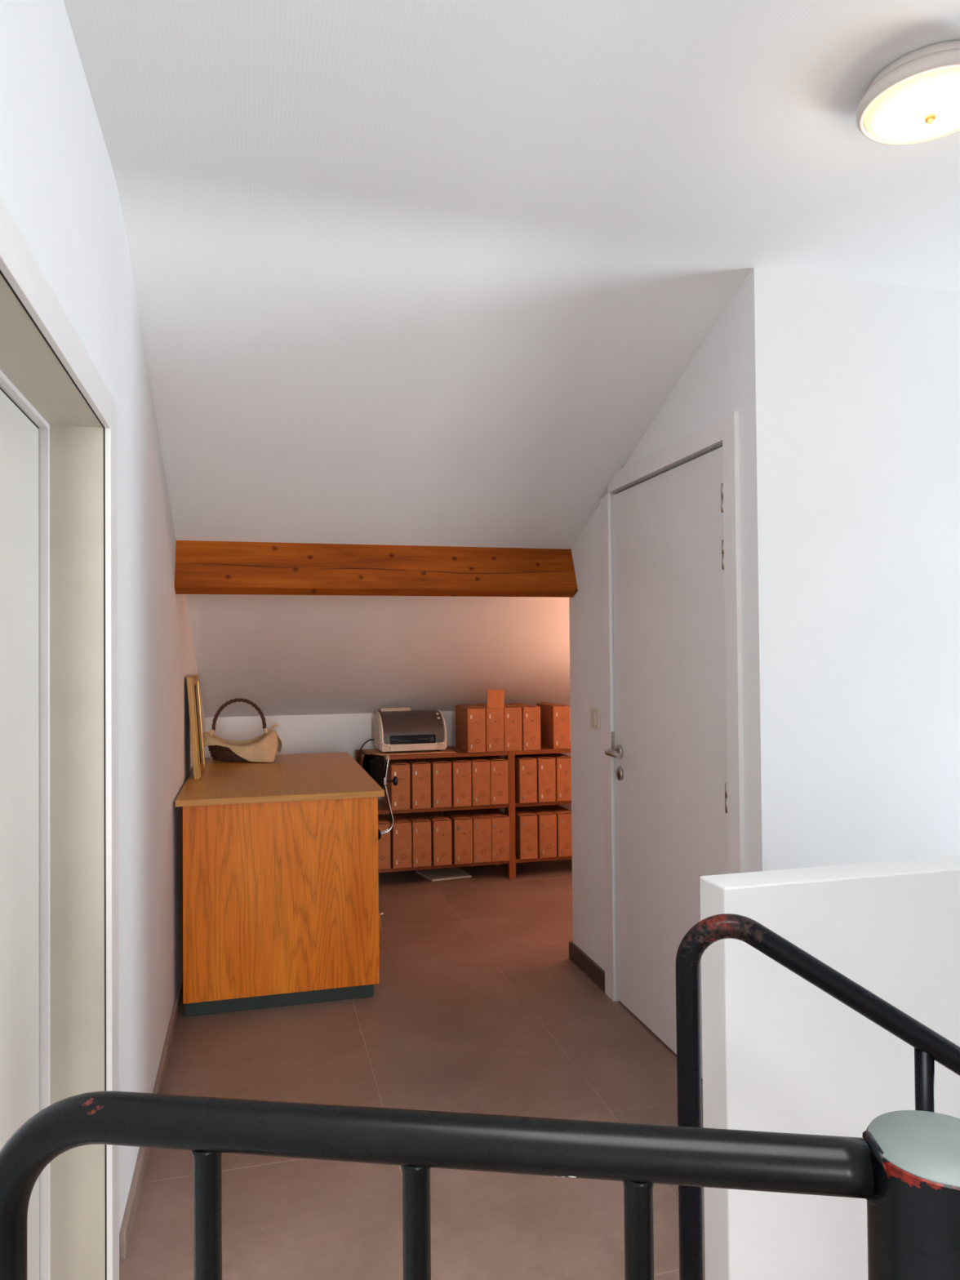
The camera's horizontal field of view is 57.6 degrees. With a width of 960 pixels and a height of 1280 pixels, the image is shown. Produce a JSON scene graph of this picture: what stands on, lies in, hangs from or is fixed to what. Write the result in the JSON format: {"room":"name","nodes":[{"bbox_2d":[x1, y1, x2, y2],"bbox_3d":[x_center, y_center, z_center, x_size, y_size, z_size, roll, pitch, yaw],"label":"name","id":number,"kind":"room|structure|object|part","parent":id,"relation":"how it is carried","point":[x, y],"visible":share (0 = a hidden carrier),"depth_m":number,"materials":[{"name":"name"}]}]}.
{"room":"stair landing","nodes":[
{"label":"stair landing","id":0,"kind":"room"},
{"bbox_2d":[0,0,204,1232],"bbox_3d":[-0.380,0.078,-0.032,0.140,2.610,11.410,0,-1,-14],"label":"wall","id":1,"kind":"structure","parent":0,"point":[58,185],"depth_m":2.13,"materials":[{"name":"white paint"}]},
{"bbox_2d":[0,195,119,1279],"bbox_3d":[-0.749,0.439,1.385,0.178,1.930,1.050,0,-1,-14],"label":"door","id":2,"kind":"structure","parent":1,"relation":"in","point":[59,713],"depth_m":1.79,"materials":[{"name":"beige laminate"}]},
{"bbox_2d":[119,966,182,1260],"bbox_3d":[-1.250,1.409,3.688,0.014,0.062,3.525,0,-1,-14],"label":"baseboard","id":3,"kind":"structure","parent":1,"relation":"attached to","point":[127,1223],"depth_m":2.29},
{"bbox_2d":[204,707,571,815],"bbox_3d":[-0.084,0.819,5.870,3.646,1.310,0.100,0,-1,-14],"label":"wall","id":4,"kind":"structure","parent":0,"point":[317,733],"depth_m":5.58,"materials":[{"name":"white paint"}]},
{"bbox_2d":[119,858,705,1279],"bbox_3d":[2.076,1.421,0.575,5.186,0.120,11.410,0,-1,-14],"label":"floor","id":5,"kind":"structure","parent":0,"point":[479,1004],"depth_m":2.77,"materials":[{"name":"tile"}]},
{"bbox_2d":[175,751,384,1016],"bbox_3d":[-0.939,1.029,4.076,0.794,0.828,1.442,0,-1,-14],"label":"desk","id":6,"kind":"object","parent":5,"relation":"on","point":[281,863],"visible":0.98,"depth_m":3.41,"materials":[{"name":"laminate"}]},
{"bbox_2d":[186,675,204,779],"bbox_3d":[-1.306,0.392,4.018,0.059,0.452,0.365,0,-1,-14],"label":"picture frame","id":7,"kind":"object","parent":6,"relation":"on","point":[193,682],"visible":1,"depth_m":3.85,"materials":[{"name":"brown wood"}]},
{"bbox_3d":[-1.324,0.186,4.017,0.026,0.040,0.285,0,-1,-14],"label":"frame rail","id":8,"kind":"part","parent":7,"relation":"part of","materials":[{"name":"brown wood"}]},
{"bbox_3d":[-1.293,0.598,4.017,0.026,0.040,0.285,0,-1,-14],"label":"frame rail","id":9,"kind":"part","parent":7,"relation":"part of","materials":[{"name":"brown wood"}]},
{"bbox_2d":[202,697,282,762],"bbox_3d":[-1.248,0.464,4.560,0.405,0.319,0.315,-1,-1,1],"label":"wicker basket","id":10,"kind":"object","parent":6,"relation":"on","point":[264,748],"visible":0.98,"depth_m":4.47,"materials":[{"name":"beige fabric"}]},
{"bbox_3d":[-1.259,0.410,4.564,0.348,0.211,0.021,0,-1,-14],"label":"handle","id":11,"kind":"part","parent":10,"relation":"part of","materials":[{"name":"brown wicker"}]},
{"bbox_3d":[-0.475,1.166,3.716,0.036,0.135,0.431,0,-1,-14],"label":"drawer","id":12,"kind":"part","parent":6,"relation":"part of","materials":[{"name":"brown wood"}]},
{"bbox_2d":[362,754,398,839],"bbox_3d":[-0.684,1.024,4.479,0.526,0.846,0.412,0,-1,-14],"label":"chair","id":13,"kind":"object","parent":5,"relation":"on","point":[373,764],"visible":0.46,"depth_m":4.51,"materials":[{"name":"black fabric"}]},
{"bbox_3d":[-0.544,0.697,4.515,0.103,0.190,0.330,0,-1,-14],"label":"backrest","id":14,"kind":"part","parent":13,"relation":"part of","materials":[{"name":"black fabric"}]},
{"bbox_3d":[-0.730,0.974,4.462,0.400,0.053,0.400,0,-1,-14],"label":"seat","id":15,"kind":"part","parent":13,"relation":"part of","materials":[{"name":"black fabric"}]},
{"bbox_3d":[-0.459,0.734,4.536,0.060,0.048,0.048,0,-1,-14],"label":"clamp knob","id":16,"kind":"part","parent":13,"relation":"part of","materials":[{"name":"black plastic"}]},
{"bbox_2d":[415,866,471,881],"bbox_3d":[-0.228,1.452,5.411,0.285,0.011,0.247,0,-1,-21],"label":"paper stack","id":17,"kind":"object","parent":5,"relation":"on","point":[445,873],"visible":0.94,"depth_m":5.39,"materials":[{"name":"white paper"}]},
{"bbox_2d":[355,745,572,879],"bbox_3d":[0.147,1.068,5.495,1.812,0.777,0.394,0,-1,-14],"label":"shelf unit","id":18,"kind":"object","parent":5,"relation":"on","point":[383,808],"visible":0.31,"depth_m":5.30,"materials":[{"name":"red wood"}]},
{"bbox_2d":[377,814,391,869],"bbox_3d":[-0.619,1.209,5.261,0.111,0.272,0.334,0,-1,-14],"label":"box","id":19,"kind":"object","parent":18,"relation":"on","point":[384,843],"visible":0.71,"depth_m":5.11,"materials":[{"name":"cardboard"}]},
{"bbox_2d":[383,759,410,810],"bbox_3d":[-0.507,0.867,5.291,0.111,0.272,0.334,0,-1,-14],"label":"box","id":20,"kind":"object","parent":18,"relation":"on","point":[398,794],"visible":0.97,"depth_m":5.14,"materials":[{"name":"cardboard"}]},
{"bbox_2d":[384,813,411,868],"bbox_3d":[-0.498,1.209,5.290,0.111,0.272,0.334,0,-1,-14],"label":"box","id":21,"kind":"object","parent":18,"relation":"on","point":[401,831],"visible":0.88,"depth_m":5.13,"materials":[{"name":"cardboard"}]},
{"bbox_2d":[363,747,456,755],"bbox_3d":[-0.433,0.680,5.331,0.520,0.004,0.316,0,-1,-14],"label":"sheet","id":22,"kind":"object","parent":18,"relation":"on","point":[448,750],"visible":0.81,"depth_m":5.24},
{"bbox_2d":[366,749,446,755],"bbox_3d":[-0.450,0.676,5.314,0.446,0.004,0.310,0,-1,-14],"label":"sheet","id":23,"kind":"object","parent":22,"relation":"on","point":[377,752],"visible":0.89,"depth_m":5.22,"materials":[{"name":"white paper"}]},
{"bbox_2d":[357,707,447,763],"bbox_3d":[-0.483,0.672,5.306,0.523,0.504,0.298,0,-1,-14],"label":"printer","id":24,"kind":"object","parent":23,"relation":"on","point":[395,729],"visible":1,"depth_m":5.22,"materials":[{"name":"beige plastic"}]},
{"bbox_2d":[390,742,435,751],"bbox_3d":[-0.398,0.637,5.187,0.274,0.040,0.012,0,-1,-14],"label":"tray","id":25,"kind":"object","parent":24,"relation":"on","point":[393,746],"depth_m":5.18,"materials":[{"name":"beige plastic"}]},
{"bbox_2d":[403,812,431,867],"bbox_3d":[-0.383,1.208,5.319,0.111,0.272,0.334,0,-1,-14],"label":"box","id":26,"kind":"object","parent":18,"relation":"on","point":[420,824],"visible":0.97,"depth_m":5.16,"materials":[{"name":"cardboard"}]},
{"bbox_2d":[403,758,431,808],"bbox_3d":[-0.387,0.866,5.327,0.111,0.272,0.334,0,-1,-14],"label":"box","id":27,"kind":"object","parent":18,"relation":"on","point":[420,768],"visible":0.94,"depth_m":5.17,"materials":[{"name":"cardboard"}]},
{"bbox_3d":[-0.287,0.694,5.392,0.844,0.025,0.390,0,-1,-14],"label":"shelf","id":28,"kind":"part","parent":18,"relation":"part of","materials":[{"name":"red wood"}]},
{"bbox_2d":[422,757,451,808],"bbox_3d":[-0.265,0.866,5.357,0.111,0.272,0.334,0,-1,-14],"label":"box","id":29,"kind":"object","parent":18,"relation":"on","point":[440,767],"visible":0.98,"depth_m":5.20,"materials":[{"name":"cardboard"}]},
{"bbox_2d":[422,811,452,866],"bbox_3d":[-0.263,1.208,5.348,0.111,0.272,0.334,0,-1,-14],"label":"box","id":30,"kind":"object","parent":18,"relation":"on","point":[441,824],"visible":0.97,"depth_m":5.19,"materials":[{"name":"cardboard"}]},
{"bbox_3d":[-0.285,1.013,5.390,0.844,0.022,0.384,0,-1,-14],"label":"shelf","id":31,"kind":"part","parent":18,"relation":"part of","materials":[{"name":"red wood"}]},
{"bbox_3d":[-0.282,1.354,5.384,0.844,0.020,0.384,0,-1,-14],"label":"shelf","id":32,"kind":"part","parent":18,"relation":"part of","materials":[{"name":"red wood"}]},
{"bbox_2d":[443,756,471,807],"bbox_3d":[-0.146,0.865,5.385,0.111,0.272,0.334,0,-1,-14],"label":"box","id":33,"kind":"object","parent":18,"relation":"on","point":[461,789],"visible":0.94,"depth_m":5.23,"materials":[{"name":"cardboard"}]},
{"bbox_2d":[443,809,472,864],"bbox_3d":[-0.139,1.207,5.380,0.111,0.272,0.334,0,-1,-14],"label":"box","id":34,"kind":"object","parent":18,"relation":"on","point":[461,823],"visible":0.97,"depth_m":5.22,"materials":[{"name":"cardboard"}]},
{"bbox_2d":[455,704,485,752],"bbox_3d":[-0.061,0.543,5.402,0.111,0.272,0.334,0,-1,-14],"label":"box","id":35,"kind":"object","parent":18,"relation":"on","point":[470,720],"visible":1,"depth_m":5.25,"materials":[{"name":"cardboard"}]},
{"bbox_2d":[461,808,491,862],"bbox_3d":[-0.026,1.206,5.410,0.111,0.272,0.334,0,-1,-14],"label":"box","id":36,"kind":"object","parent":18,"relation":"on","point":[482,822],"visible":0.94,"depth_m":5.25,"materials":[{"name":"cardboard"}]},
{"bbox_2d":[462,755,490,805],"bbox_3d":[-0.033,0.864,5.415,0.111,0.272,0.334,0,-1,-14],"label":"box","id":37,"kind":"object","parent":18,"relation":"on","point":[480,766],"visible":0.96,"depth_m":5.26,"materials":[{"name":"cardboard"}]},
{"bbox_2d":[473,689,504,751],"bbox_3d":[0.054,0.490,5.444,0.116,0.377,0.334,0,-1,-14],"label":"box","id":38,"kind":"object","parent":18,"relation":"on","point":[495,707],"visible":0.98,"depth_m":5.28,"materials":[{"name":"cardboard"}]},
{"bbox_2d":[479,808,509,862],"bbox_3d":[0.084,1.206,5.438,0.111,0.272,0.334,0,-1,-14],"label":"box","id":39,"kind":"object","parent":18,"relation":"on","point":[500,820],"visible":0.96,"depth_m":5.28,"materials":[{"name":"cardboard"}]},
{"bbox_2d":[480,755,508,804],"bbox_3d":[0.078,0.864,5.443,0.111,0.272,0.334,0,-1,-14],"label":"box","id":40,"kind":"object","parent":18,"relation":"on","point":[499,772],"visible":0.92,"depth_m":5.29,"materials":[{"name":"cardboard"}]},
{"bbox_2d":[503,703,522,751],"bbox_3d":[0.162,0.543,5.475,0.111,0.272,0.334,0,-1,-14],"label":"box","id":41,"kind":"object","parent":18,"relation":"on","point":[512,713],"visible":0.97,"depth_m":5.32,"materials":[{"name":"cardboard"}]},
{"bbox_2d":[504,754,537,803],"bbox_3d":[0.255,0.863,5.489,0.111,0.272,0.334,0,-1,-14],"label":"box","id":42,"kind":"object","parent":18,"relation":"on","point":[526,766],"visible":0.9,"depth_m":5.33,"materials":[{"name":"cardboard"}]},
{"bbox_2d":[505,806,537,859],"bbox_3d":[0.258,1.205,5.486,0.111,0.272,0.334,0,-1,-14],"label":"box","id":43,"kind":"object","parent":18,"relation":"on","point":[526,821],"visible":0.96,"depth_m":5.33,"materials":[{"name":"cardboard"}]},
{"bbox_2d":[507,702,540,750],"bbox_3d":[0.278,0.542,5.505,0.111,0.272,0.334,0,-1,-14],"label":"box","id":44,"kind":"object","parent":18,"relation":"on","point":[531,714],"visible":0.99,"depth_m":5.35,"materials":[{"name":"cardboard"}]},
{"bbox_2d":[523,805,556,858],"bbox_3d":[0.377,1.204,5.513,0.111,0.272,0.334,0,-1,-14],"label":"box","id":45,"kind":"object","parent":18,"relation":"on","point":[546,819],"visible":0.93,"depth_m":5.36,"materials":[{"name":"cardboard"}]},
{"bbox_2d":[524,754,555,802],"bbox_3d":[0.371,0.863,5.518,0.111,0.272,0.334,0,-1,-14],"label":"box","id":46,"kind":"object","parent":18,"relation":"on","point":[546,777],"visible":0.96,"depth_m":5.36,"materials":[{"name":"cardboard"}]},
{"bbox_3d":[0.572,0.690,5.613,0.846,0.025,0.390,0,-1,-14],"label":"shelf","id":47,"kind":"part","parent":18,"relation":"part of","materials":[{"name":"red wood"}]},
{"bbox_3d":[0.574,1.009,5.611,0.846,0.022,0.384,0,-1,-14],"label":"shelf","id":48,"kind":"part","parent":18,"relation":"part of","materials":[{"name":"red wood"}]},
{"bbox_3d":[0.577,1.350,5.605,0.846,0.020,0.384,0,-1,-14],"label":"shelf","id":49,"kind":"part","parent":18,"relation":"part of","materials":[{"name":"red wood"}]},
{"bbox_2d":[536,702,570,749],"bbox_3d":[0.466,0.541,5.562,0.111,0.272,0.334,0,-1,-14],"label":"box","id":50,"kind":"object","parent":18,"relation":"on","point":[555,733],"visible":0.98,"depth_m":5.41,"materials":[{"name":"cardboard"}]},
{"bbox_2d":[541,804,572,857],"bbox_3d":[0.494,1.204,5.543,0.111,0.272,0.334,0,-1,-14],"label":"box","id":51,"kind":"object","parent":18,"relation":"on","point":[563,815],"visible":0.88,"depth_m":5.38,"materials":[{"name":"cardboard"}]},
{"bbox_2d":[542,753,571,801],"bbox_3d":[0.487,0.862,5.551,0.111,0.272,0.334,0,-1,-14],"label":"box","id":52,"kind":"object","parent":18,"relation":"on","point":[562,762],"visible":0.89,"depth_m":5.39,"materials":[{"name":"cardboard"}]},
{"bbox_2d":[0,1090,959,1279],"bbox_3d":[-0.014,0.896,0.751,0.902,0.972,0.112,-1,-1,8],"label":"stair railing","id":53,"kind":"object","parent":5,"relation":"on","point":[905,1164],"visible":1,"depth_m":0.73,"materials":[{"name":"black metal"}]},
{"bbox_3d":[0.377,0.893,0.696,0.112,0.969,0.112,0,-1,-14],"label":"post","id":54,"kind":"part","parent":53,"relation":"part of","materials":[{"name":"black metal"}]},
{"bbox_2d":[675,913,959,1279],"bbox_3d":[0.662,0.927,1.451,0.650,0.921,0.041,-1,-1,9],"label":"stair railing","id":55,"kind":"object","parent":5,"relation":"on","point":[929,1046],"visible":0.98,"depth_m":1.48,"materials":[{"name":"black metal"}]},
{"bbox_2d":[63,0,959,717],"bbox_3d":[2.050,-0.396,0.622,5.196,1.660,11.470,0,-1,-14],"label":"ceiling","id":56,"kind":"structure","parent":0,"point":[420,273],"depth_m":2.28,"materials":[{"name":"white paint"}]},
{"bbox_2d":[174,540,577,597],"bbox_3d":[-0.400,-0.303,3.689,1.697,0.234,0.149,0,-1,-14],"label":"ceiling beam","id":57,"kind":"structure","parent":56,"relation":"attached to","point":[202,567],"depth_m":3.63,"materials":[{"name":"brown wood"}]},
{"bbox_2d":[856,40,959,145],"bbox_3d":[0.865,-1.036,1.677,0.260,0.086,0.260,0,-1,-14],"label":"ceiling lamp","id":58,"kind":"object","parent":56,"relation":"attached to","point":[915,99],"visible":1,"depth_m":1.64,"materials":[{"name":"white glass"}]},
{"bbox_2d":[863,66,959,142],"bbox_3d":[0.865,-1.017,1.676,0.235,0.026,0.235,0,-1,-14],"label":"diffuser","id":59,"kind":"object","parent":58,"relation":"attached to","point":[908,104],"depth_m":1.65,"materials":[{"name":"white"}]},
{"bbox_2d":[568,267,794,1000],"bbox_3d":[0.643,0.120,3.199,0.100,2.610,1.527,0,-1,-14],"label":"wall","id":60,"kind":"structure","parent":0,"point":[740,366],"depth_m":2.50,"materials":[{"name":"white paint"}]},
{"bbox_2d":[590,707,599,729],"bbox_3d":[0.476,0.326,3.623,0.014,0.084,0.088,0,-1,-14],"label":"light switch","id":61,"kind":"object","parent":60,"relation":"attached to","point":[594,713],"visible":1,"depth_m":3.60,"materials":[{"name":"beige plastic"}]},
{"bbox_2d":[599,410,744,1079],"bbox_3d":[0.629,0.377,3.029,0.118,2.072,1.031,0,-1,-14],"label":"door","id":62,"kind":"structure","parent":60,"relation":"in","point":[677,753],"depth_m":3.00,"materials":[{"name":"white paint"}]},
{"bbox_3d":[0.524,0.409,3.445,0.014,0.093,0.002,0,-1,-14],"label":"strike plate","id":63,"kind":"part","parent":62,"relation":"part of","materials":[{"name":"metal"}]},
{"bbox_3d":[0.522,0.433,3.330,0.060,0.021,0.136,0,-1,-14],"label":"lever","id":64,"kind":"part","parent":62,"relation":"part of","materials":[{"name":"metal"}]},
{"bbox_2d":[699,855,959,1279],"bbox_3d":[1.446,0.940,2.025,2.000,0.900,0.102,0,-1,-14],"label":"wall","id":65,"kind":"structure","parent":0,"point":[780,1053],"depth_m":1.79,"materials":[{"name":"white paint"}]},
{"bbox_2d":[785,271,959,868],"bbox_3d":[2.453,0.100,2.928,3.271,2.610,0.100,0,-1,-14],"label":"wall","id":66,"kind":"structure","parent":0,"point":[873,367],"depth_m":2.55,"materials":[{"name":"white paint"}]},
{"bbox_3d":[1.352,0.128,4.118,1.731,2.610,0.100,0,-1,-14],"label":"wall","id":67,"kind":"structure","parent":0,"visible":0},
{"bbox_2d":[568,941,604,992],"bbox_3d":[1.295,1.383,3.933,1.745,0.076,0.412,0,-1,-14],"label":"baseboard","id":68,"kind":"structure","parent":67,"relation":"attached to","point":[591,969],"depth_m":3.70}
]}

